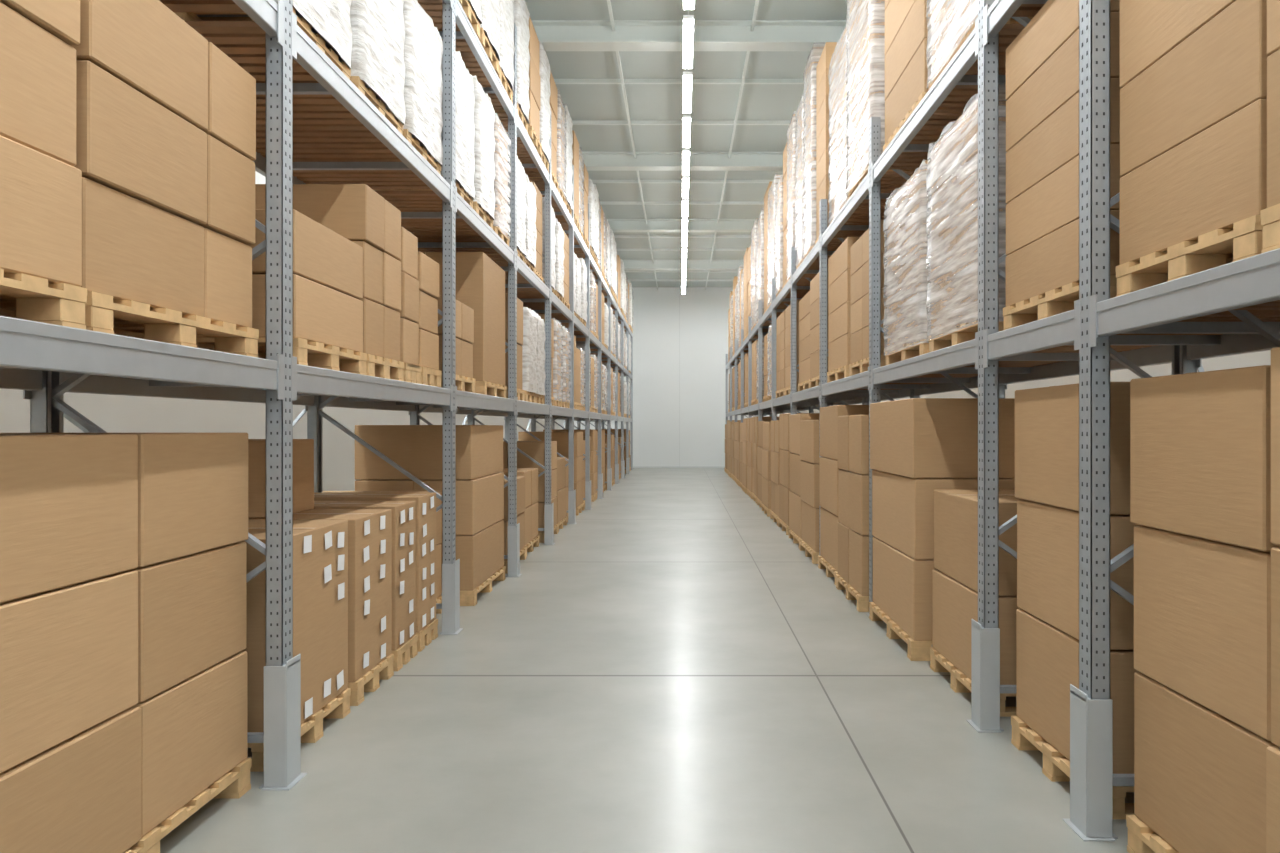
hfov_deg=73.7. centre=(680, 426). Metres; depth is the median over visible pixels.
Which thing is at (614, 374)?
load
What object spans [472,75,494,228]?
load
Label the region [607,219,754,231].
roof beam
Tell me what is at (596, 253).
load
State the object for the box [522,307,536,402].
load
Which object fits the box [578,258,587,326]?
load
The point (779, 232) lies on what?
load
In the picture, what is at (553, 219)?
load
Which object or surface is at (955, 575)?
wooden pallet
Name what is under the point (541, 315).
load
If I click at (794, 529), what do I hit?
stacked boxes
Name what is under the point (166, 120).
wooden pallet
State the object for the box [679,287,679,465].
trim
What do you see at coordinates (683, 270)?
ceiling light
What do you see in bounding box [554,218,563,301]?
load
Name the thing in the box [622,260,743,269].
roof beam
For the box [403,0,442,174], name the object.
load
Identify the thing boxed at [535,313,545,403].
load
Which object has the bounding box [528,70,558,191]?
cardboard boxes
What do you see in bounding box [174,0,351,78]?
load
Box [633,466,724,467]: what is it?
baseboard
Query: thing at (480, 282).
wooden pallet
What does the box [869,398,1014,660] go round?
stacked boxes
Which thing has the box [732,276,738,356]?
load
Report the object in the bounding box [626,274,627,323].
load
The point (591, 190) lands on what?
load
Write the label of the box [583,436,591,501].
cardboard boxes
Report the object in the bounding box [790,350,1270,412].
wall
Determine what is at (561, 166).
load
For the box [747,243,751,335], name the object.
load
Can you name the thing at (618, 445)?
cardboard boxes
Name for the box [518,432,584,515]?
cardboard boxes
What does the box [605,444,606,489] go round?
cardboard boxes
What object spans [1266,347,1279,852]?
wooden pallet
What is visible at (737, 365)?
load
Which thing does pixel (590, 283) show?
load
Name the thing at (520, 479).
wooden pallet
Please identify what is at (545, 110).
load
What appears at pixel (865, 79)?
load
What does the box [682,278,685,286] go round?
ceiling light
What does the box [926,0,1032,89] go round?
load
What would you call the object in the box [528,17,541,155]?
cardboard boxes
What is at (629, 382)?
load
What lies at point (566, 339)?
load
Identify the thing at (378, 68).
load
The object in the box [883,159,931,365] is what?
load
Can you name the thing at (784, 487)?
stacked boxes
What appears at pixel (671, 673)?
floor
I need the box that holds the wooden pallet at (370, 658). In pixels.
[248,439,393,705]
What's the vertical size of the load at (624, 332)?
1.281 m
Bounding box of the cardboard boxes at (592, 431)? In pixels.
[543,429,596,501]
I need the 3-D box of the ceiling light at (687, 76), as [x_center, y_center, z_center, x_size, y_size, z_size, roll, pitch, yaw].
[0.090,-5.090,12.380,0.130,0.580,1.380,0,0,0]
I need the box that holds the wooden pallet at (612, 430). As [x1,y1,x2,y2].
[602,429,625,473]
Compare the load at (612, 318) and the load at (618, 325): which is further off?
the load at (618, 325)
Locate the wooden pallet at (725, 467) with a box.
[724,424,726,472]
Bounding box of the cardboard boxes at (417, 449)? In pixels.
[355,425,505,605]
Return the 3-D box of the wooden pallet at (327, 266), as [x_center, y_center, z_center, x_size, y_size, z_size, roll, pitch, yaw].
[-2.380,-0.667,4.525,1.100,0.754,0.890,0,0,0]
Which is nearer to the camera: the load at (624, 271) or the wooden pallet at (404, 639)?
the wooden pallet at (404, 639)
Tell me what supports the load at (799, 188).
on the rack at (1233, 308)
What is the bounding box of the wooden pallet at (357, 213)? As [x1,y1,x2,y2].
[255,184,403,380]
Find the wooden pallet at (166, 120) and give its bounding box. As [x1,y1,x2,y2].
[0,0,258,357]
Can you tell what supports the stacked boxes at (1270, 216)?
on the rack at (1233, 308)
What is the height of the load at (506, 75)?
1.650 m
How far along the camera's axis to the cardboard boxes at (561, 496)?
13.37 m
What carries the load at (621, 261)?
on the rack at (314, 125)
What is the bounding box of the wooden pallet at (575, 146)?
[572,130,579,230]
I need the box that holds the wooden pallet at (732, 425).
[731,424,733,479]
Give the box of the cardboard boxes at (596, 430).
[596,430,597,497]
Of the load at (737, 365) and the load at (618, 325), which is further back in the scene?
the load at (737, 365)
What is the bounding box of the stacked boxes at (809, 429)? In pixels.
[799,420,818,563]
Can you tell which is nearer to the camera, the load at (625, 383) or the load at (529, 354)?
the load at (529, 354)
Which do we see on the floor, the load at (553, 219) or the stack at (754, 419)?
the stack at (754, 419)
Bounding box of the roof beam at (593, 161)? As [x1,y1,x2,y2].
[582,152,782,170]
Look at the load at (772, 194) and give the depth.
15.70 m
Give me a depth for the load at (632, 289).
30.67 m
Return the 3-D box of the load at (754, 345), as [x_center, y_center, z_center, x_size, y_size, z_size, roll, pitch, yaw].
[2.201,-1.204,19.517,1.100,1.448,1.124,0,0,0]
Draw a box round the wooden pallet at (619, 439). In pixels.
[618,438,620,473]
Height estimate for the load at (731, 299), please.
2.193 m
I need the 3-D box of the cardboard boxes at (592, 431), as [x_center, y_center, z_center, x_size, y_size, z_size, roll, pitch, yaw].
[-2.398,0.832,18.483,1.100,1.536,0.650,0,0,0]
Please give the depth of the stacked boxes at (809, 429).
10.30 m
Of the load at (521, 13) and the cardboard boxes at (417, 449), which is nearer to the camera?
the cardboard boxes at (417, 449)
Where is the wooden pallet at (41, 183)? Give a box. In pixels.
[0,0,86,328]
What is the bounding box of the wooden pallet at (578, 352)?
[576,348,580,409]
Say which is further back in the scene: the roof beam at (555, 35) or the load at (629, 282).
the load at (629, 282)
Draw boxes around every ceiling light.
[682,113,690,146]
[682,149,689,174]
[682,175,688,197]
[682,198,687,216]
[682,217,687,232]
[682,233,686,246]
[682,247,686,258]
[682,259,685,268]
[682,269,685,277]
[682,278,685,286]
[683,0,694,8]
[683,9,693,67]
[683,68,691,112]
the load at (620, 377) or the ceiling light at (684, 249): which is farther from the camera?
the load at (620, 377)
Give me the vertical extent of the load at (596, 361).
1.262 m
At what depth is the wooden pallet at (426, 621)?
6.20 m
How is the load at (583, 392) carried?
on the rack at (314, 125)
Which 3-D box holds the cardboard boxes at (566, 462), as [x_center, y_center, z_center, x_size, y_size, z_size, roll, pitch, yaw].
[-2.439,1.082,14.715,1.100,1.036,1.089,0,0,0]
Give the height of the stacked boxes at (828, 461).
1.818 m
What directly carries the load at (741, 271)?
on the rack at (1233, 308)
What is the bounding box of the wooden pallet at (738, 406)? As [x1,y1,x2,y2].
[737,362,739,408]
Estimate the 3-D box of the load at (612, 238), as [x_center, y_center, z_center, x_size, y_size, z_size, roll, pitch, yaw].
[-2.291,-4.206,21.877,1.140,1.612,0.700,0,0,0]
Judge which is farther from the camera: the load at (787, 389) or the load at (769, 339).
the load at (769, 339)
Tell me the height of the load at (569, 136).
1.627 m
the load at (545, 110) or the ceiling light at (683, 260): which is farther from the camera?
the ceiling light at (683, 260)
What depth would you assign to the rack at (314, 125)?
5.01 m
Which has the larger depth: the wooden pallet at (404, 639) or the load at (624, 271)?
the load at (624, 271)
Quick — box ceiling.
[524,0,849,286]
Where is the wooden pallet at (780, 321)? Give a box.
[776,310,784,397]
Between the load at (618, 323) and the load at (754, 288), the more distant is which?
the load at (618, 323)
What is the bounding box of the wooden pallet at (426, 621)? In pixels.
[314,492,437,651]
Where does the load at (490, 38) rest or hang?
on the rack at (314, 125)
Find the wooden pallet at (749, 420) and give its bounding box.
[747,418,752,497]
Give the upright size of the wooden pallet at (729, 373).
1.386 m
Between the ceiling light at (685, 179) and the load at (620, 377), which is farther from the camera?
the load at (620, 377)
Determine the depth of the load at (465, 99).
7.13 m
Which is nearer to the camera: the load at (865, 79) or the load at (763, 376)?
the load at (865, 79)
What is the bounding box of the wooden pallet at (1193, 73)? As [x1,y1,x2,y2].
[1115,0,1269,296]
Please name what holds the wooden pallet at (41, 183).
on the rack at (314, 125)
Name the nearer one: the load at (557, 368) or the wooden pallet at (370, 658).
the wooden pallet at (370, 658)
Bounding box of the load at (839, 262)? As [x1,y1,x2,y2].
[827,237,859,382]
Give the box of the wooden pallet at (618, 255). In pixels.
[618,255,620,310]
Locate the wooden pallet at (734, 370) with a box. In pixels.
[734,370,734,410]
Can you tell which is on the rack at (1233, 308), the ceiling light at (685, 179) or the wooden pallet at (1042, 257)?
the wooden pallet at (1042, 257)
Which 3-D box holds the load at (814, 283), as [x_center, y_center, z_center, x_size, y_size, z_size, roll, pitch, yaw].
[2.213,-1.182,10.512,1.100,1.404,1.148,0,0,0]
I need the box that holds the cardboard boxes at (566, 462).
[565,458,568,522]
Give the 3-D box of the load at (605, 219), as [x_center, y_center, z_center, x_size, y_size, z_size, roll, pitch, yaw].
[-2.333,-4.194,20.180,1.139,1.588,0.748,0,0,0]
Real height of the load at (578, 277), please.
1.165 m
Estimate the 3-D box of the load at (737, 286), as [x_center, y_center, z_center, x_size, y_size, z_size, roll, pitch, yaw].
[2.231,-3.248,25.912,1.139,2.136,0.764,0,0,0]
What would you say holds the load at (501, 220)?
on the rack at (314, 125)
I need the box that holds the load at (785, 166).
[782,138,788,288]
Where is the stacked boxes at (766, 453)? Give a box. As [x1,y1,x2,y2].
[761,422,771,516]
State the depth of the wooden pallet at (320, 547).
4.33 m
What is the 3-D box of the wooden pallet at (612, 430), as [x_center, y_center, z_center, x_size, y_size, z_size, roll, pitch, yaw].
[-2.371,0.842,29.415,1.100,1.515,1.025,0,0,0]
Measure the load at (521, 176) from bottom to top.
1.164 m
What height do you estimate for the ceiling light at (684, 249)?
0.580 m
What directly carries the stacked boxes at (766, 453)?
on the floor
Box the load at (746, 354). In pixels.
[744,353,747,407]
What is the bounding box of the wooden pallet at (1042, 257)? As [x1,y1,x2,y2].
[1003,0,1167,329]
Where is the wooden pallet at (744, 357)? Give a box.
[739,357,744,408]
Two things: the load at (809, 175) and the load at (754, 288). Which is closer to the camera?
the load at (809, 175)
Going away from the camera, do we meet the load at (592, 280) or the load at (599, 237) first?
the load at (592, 280)
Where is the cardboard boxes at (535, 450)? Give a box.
[503,441,557,542]
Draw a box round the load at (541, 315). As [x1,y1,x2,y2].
[538,314,553,405]
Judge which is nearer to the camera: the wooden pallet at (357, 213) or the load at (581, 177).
the wooden pallet at (357, 213)
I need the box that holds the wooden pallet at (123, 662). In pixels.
[0,433,251,852]
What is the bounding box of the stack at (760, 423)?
[757,421,770,506]
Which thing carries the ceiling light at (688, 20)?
hanging from the ceiling
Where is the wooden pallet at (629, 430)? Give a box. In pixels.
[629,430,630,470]
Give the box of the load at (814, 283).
[809,265,828,387]
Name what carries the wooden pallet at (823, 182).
on the rack at (1233, 308)
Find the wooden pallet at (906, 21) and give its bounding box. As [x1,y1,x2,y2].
[883,0,930,151]
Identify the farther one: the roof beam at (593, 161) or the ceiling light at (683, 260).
the ceiling light at (683, 260)
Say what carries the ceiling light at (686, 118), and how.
hanging from the ceiling
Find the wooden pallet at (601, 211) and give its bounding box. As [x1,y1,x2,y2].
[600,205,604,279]
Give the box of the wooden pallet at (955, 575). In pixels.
[930,489,1020,716]
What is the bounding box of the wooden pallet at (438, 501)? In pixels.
[322,491,441,613]
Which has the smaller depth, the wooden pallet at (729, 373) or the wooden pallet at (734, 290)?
the wooden pallet at (734, 290)
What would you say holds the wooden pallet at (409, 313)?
on the rack at (314, 125)
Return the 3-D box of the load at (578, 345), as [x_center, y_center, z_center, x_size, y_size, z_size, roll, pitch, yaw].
[-2.392,-0.964,16.977,1.139,1.349,0.707,0,0,0]
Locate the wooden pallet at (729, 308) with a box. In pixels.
[728,308,729,361]
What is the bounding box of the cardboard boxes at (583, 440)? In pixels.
[583,440,584,507]
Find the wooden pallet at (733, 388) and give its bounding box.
[732,367,734,410]
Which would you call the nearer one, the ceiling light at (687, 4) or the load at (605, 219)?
the ceiling light at (687, 4)
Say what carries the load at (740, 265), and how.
on the rack at (1233, 308)
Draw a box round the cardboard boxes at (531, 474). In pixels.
[501,468,538,556]
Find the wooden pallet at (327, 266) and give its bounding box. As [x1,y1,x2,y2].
[196,209,366,374]
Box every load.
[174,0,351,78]
[350,0,405,134]
[373,51,474,207]
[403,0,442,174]
[459,0,481,38]
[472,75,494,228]
[479,0,500,74]
[486,156,526,262]
[493,113,510,245]
[495,0,529,131]
[498,0,514,103]
[505,293,524,400]
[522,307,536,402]
[525,174,536,272]
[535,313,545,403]
[538,314,553,405]
[539,41,550,172]
[542,197,555,292]
[552,319,562,406]
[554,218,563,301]
[557,90,566,202]
[561,326,570,407]
[564,104,572,216]
[574,179,595,258]
[574,253,575,314]
[575,254,581,319]
[576,343,590,405]
[578,142,583,237]
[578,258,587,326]
[578,348,585,410]
[590,271,595,335]
[590,283,590,327]
[591,354,598,412]
[594,184,598,265]
[597,199,600,269]
[602,364,605,413]
[604,214,607,283]
[604,303,608,349]
[605,366,607,413]
[606,220,609,287]
[610,228,614,295]
[611,308,613,354]
[613,240,616,299]
[613,314,615,357]
[613,372,615,415]
[618,323,620,362]
[618,325,619,360]
[620,259,623,315]
[620,377,620,412]
[624,271,625,317]
[624,332,625,366]
[624,334,626,368]
[624,382,626,417]
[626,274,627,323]
[627,281,631,330]
[629,340,629,370]
[629,342,630,373]
[629,382,630,417]
[631,289,632,332]
[730,295,732,355]
[732,276,738,356]
[735,284,738,349]
[737,264,743,348]
[737,365,737,409]
[741,269,743,328]
[743,247,748,341]
[744,353,747,407]
[747,243,751,335]
[751,218,758,330]
[751,340,757,404]
[756,208,763,322]
[756,335,764,403]
[763,181,772,313]
[763,332,768,401]
[767,174,780,307]
[767,325,771,399]
[775,175,783,296]
[782,138,788,288]
[784,299,800,395]
[787,111,797,280]
[795,93,805,269]
[803,42,825,258]
[809,265,828,387]
[827,237,859,382]
[828,17,849,223]
[846,0,914,198]
[849,221,887,375]
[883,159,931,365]
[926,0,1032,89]
[926,83,1006,351]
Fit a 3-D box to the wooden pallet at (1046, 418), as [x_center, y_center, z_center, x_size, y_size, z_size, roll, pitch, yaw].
[2.220,0.708,3.895,1.100,1.784,0.850,0,0,0]
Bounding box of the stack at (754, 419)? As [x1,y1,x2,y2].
[751,417,778,502]
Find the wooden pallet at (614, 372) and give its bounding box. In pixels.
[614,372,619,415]
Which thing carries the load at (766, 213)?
on the rack at (1233, 308)
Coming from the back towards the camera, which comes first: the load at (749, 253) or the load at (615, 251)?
the load at (615, 251)
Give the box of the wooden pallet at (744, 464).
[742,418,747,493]
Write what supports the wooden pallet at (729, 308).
on the rack at (1233, 308)
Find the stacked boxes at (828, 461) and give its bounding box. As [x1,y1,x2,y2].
[818,405,868,584]
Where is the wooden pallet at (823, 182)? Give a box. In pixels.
[815,42,836,243]
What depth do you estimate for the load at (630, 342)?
30.60 m
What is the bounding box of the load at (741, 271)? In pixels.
[739,269,742,346]
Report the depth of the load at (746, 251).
22.01 m
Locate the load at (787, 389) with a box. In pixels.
[784,299,800,395]
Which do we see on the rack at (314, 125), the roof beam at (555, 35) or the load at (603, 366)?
the load at (603, 366)
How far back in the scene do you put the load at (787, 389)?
13.15 m
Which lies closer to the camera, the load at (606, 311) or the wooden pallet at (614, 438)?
the load at (606, 311)
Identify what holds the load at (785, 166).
on the rack at (1233, 308)
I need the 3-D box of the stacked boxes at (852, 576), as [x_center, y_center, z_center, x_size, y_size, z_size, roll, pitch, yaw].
[2.085,0.748,7.912,1.100,1.704,1.109,0,0,0]
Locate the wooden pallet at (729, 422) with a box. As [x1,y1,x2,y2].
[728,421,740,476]
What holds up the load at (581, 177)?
on the rack at (314, 125)
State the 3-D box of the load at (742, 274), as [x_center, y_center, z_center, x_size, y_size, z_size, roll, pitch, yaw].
[2.235,-3.234,23.312,1.139,2.107,0.793,0,0,0]
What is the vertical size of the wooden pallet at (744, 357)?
1.400 m
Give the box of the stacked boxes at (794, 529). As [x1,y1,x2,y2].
[788,414,818,547]
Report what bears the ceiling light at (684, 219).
hanging from the ceiling
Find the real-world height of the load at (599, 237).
1.605 m
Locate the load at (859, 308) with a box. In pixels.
[849,221,887,375]
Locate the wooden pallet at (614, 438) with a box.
[614,438,614,478]
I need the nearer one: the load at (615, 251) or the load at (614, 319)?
the load at (615, 251)
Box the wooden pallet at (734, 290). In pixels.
[734,290,735,353]
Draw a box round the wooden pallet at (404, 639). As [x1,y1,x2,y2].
[314,501,417,670]
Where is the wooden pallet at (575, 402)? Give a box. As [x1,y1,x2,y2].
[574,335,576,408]
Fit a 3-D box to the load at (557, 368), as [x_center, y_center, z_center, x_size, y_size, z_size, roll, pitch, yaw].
[-2.385,-0.948,12.830,1.139,1.316,0.730,0,0,0]
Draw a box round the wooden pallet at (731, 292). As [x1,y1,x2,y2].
[729,291,732,360]
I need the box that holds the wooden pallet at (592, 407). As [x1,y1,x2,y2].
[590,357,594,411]
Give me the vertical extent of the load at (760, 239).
2.378 m
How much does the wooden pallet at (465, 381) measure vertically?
0.754 m
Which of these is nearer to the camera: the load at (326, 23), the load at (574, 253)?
the load at (326, 23)
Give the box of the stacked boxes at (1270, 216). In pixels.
[1260,0,1279,252]
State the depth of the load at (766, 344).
17.07 m
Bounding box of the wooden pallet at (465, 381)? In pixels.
[437,295,475,392]
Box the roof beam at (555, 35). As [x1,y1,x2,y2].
[532,20,846,50]
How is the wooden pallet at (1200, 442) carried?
on the floor
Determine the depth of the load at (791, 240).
12.83 m
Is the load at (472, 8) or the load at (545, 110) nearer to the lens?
the load at (472, 8)
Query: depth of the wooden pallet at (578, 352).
15.31 m
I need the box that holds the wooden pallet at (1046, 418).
[1011,382,1138,818]
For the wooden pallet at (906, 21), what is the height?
2.000 m
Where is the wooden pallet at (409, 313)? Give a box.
[397,227,421,383]
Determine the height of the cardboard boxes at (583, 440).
1.323 m
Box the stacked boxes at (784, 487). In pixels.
[778,413,818,534]
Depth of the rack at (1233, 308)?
4.48 m
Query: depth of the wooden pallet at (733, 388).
27.33 m
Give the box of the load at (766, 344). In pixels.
[763,332,768,401]
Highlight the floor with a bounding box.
[160,468,1133,852]
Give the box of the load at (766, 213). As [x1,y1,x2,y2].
[763,181,772,313]
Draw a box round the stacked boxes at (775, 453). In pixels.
[770,420,780,525]
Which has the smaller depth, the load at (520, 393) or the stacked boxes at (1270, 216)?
the stacked boxes at (1270, 216)
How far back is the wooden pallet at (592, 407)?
17.70 m
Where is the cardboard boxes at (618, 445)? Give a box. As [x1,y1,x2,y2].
[618,445,620,479]
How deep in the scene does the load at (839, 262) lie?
8.98 m
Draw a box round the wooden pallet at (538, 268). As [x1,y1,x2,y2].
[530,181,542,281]
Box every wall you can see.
[0,171,564,490]
[574,287,789,465]
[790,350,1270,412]
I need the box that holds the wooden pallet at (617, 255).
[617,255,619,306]
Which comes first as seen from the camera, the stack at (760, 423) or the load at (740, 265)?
the stack at (760, 423)
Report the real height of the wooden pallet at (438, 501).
1.044 m
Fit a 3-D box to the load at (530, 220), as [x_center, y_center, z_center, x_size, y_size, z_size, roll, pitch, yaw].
[-2.374,-2.434,10.380,1.139,1.148,0.705,0,0,0]
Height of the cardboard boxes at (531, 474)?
1.045 m
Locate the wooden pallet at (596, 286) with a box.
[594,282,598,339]
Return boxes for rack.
[0,0,632,790]
[726,0,1279,840]
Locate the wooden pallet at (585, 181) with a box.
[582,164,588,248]
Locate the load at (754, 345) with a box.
[751,340,757,404]
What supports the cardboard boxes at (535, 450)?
on the floor
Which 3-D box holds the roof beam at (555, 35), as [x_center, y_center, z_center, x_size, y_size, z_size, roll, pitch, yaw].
[-0.100,-5.235,11.440,8.600,0.290,0.280,0,0,0]
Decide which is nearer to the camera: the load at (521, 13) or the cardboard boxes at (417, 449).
the cardboard boxes at (417, 449)
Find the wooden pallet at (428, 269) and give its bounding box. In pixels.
[416,252,440,386]
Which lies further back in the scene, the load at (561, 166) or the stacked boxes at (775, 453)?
the stacked boxes at (775, 453)
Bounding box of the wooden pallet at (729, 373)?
[728,373,729,411]
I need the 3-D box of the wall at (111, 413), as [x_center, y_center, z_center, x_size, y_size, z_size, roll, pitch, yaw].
[-4.500,-1.890,15.000,0.200,6.980,36.400,0,0,0]
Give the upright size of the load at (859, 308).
1.300 m
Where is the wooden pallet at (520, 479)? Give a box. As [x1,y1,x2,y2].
[502,476,526,573]
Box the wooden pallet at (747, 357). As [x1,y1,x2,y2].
[747,357,747,406]
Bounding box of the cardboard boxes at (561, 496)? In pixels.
[556,457,566,531]
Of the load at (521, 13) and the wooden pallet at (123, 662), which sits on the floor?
the wooden pallet at (123, 662)
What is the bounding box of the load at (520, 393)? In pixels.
[505,293,524,400]
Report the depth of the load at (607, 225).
20.79 m
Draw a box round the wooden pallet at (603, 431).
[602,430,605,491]
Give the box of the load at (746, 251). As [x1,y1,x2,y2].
[743,247,748,341]
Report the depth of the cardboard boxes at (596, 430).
19.30 m
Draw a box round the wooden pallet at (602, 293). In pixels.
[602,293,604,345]
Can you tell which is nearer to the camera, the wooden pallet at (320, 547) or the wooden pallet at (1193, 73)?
the wooden pallet at (1193, 73)
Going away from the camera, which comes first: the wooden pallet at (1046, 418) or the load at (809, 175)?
the wooden pallet at (1046, 418)
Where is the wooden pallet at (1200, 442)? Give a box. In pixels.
[1126,365,1279,852]
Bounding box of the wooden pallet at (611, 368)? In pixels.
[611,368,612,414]
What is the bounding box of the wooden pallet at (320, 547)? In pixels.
[241,520,350,771]
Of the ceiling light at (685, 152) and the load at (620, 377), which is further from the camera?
the load at (620, 377)
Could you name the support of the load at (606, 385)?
on the rack at (314, 125)
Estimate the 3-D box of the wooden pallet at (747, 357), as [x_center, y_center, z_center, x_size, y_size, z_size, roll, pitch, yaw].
[2.238,-1.136,21.515,1.100,1.312,0.732,0,0,0]
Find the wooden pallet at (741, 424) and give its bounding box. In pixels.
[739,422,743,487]
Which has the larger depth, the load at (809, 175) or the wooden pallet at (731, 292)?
the wooden pallet at (731, 292)
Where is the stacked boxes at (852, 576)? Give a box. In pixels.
[836,415,868,611]
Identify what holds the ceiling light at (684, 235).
hanging from the ceiling
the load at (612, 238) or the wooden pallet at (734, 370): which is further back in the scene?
the wooden pallet at (734, 370)
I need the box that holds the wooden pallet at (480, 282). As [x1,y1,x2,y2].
[422,252,506,397]
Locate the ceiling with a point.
(583, 101)
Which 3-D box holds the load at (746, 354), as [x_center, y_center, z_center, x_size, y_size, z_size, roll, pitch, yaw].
[2.227,-1.190,22.318,1.100,1.420,0.714,0,0,0]

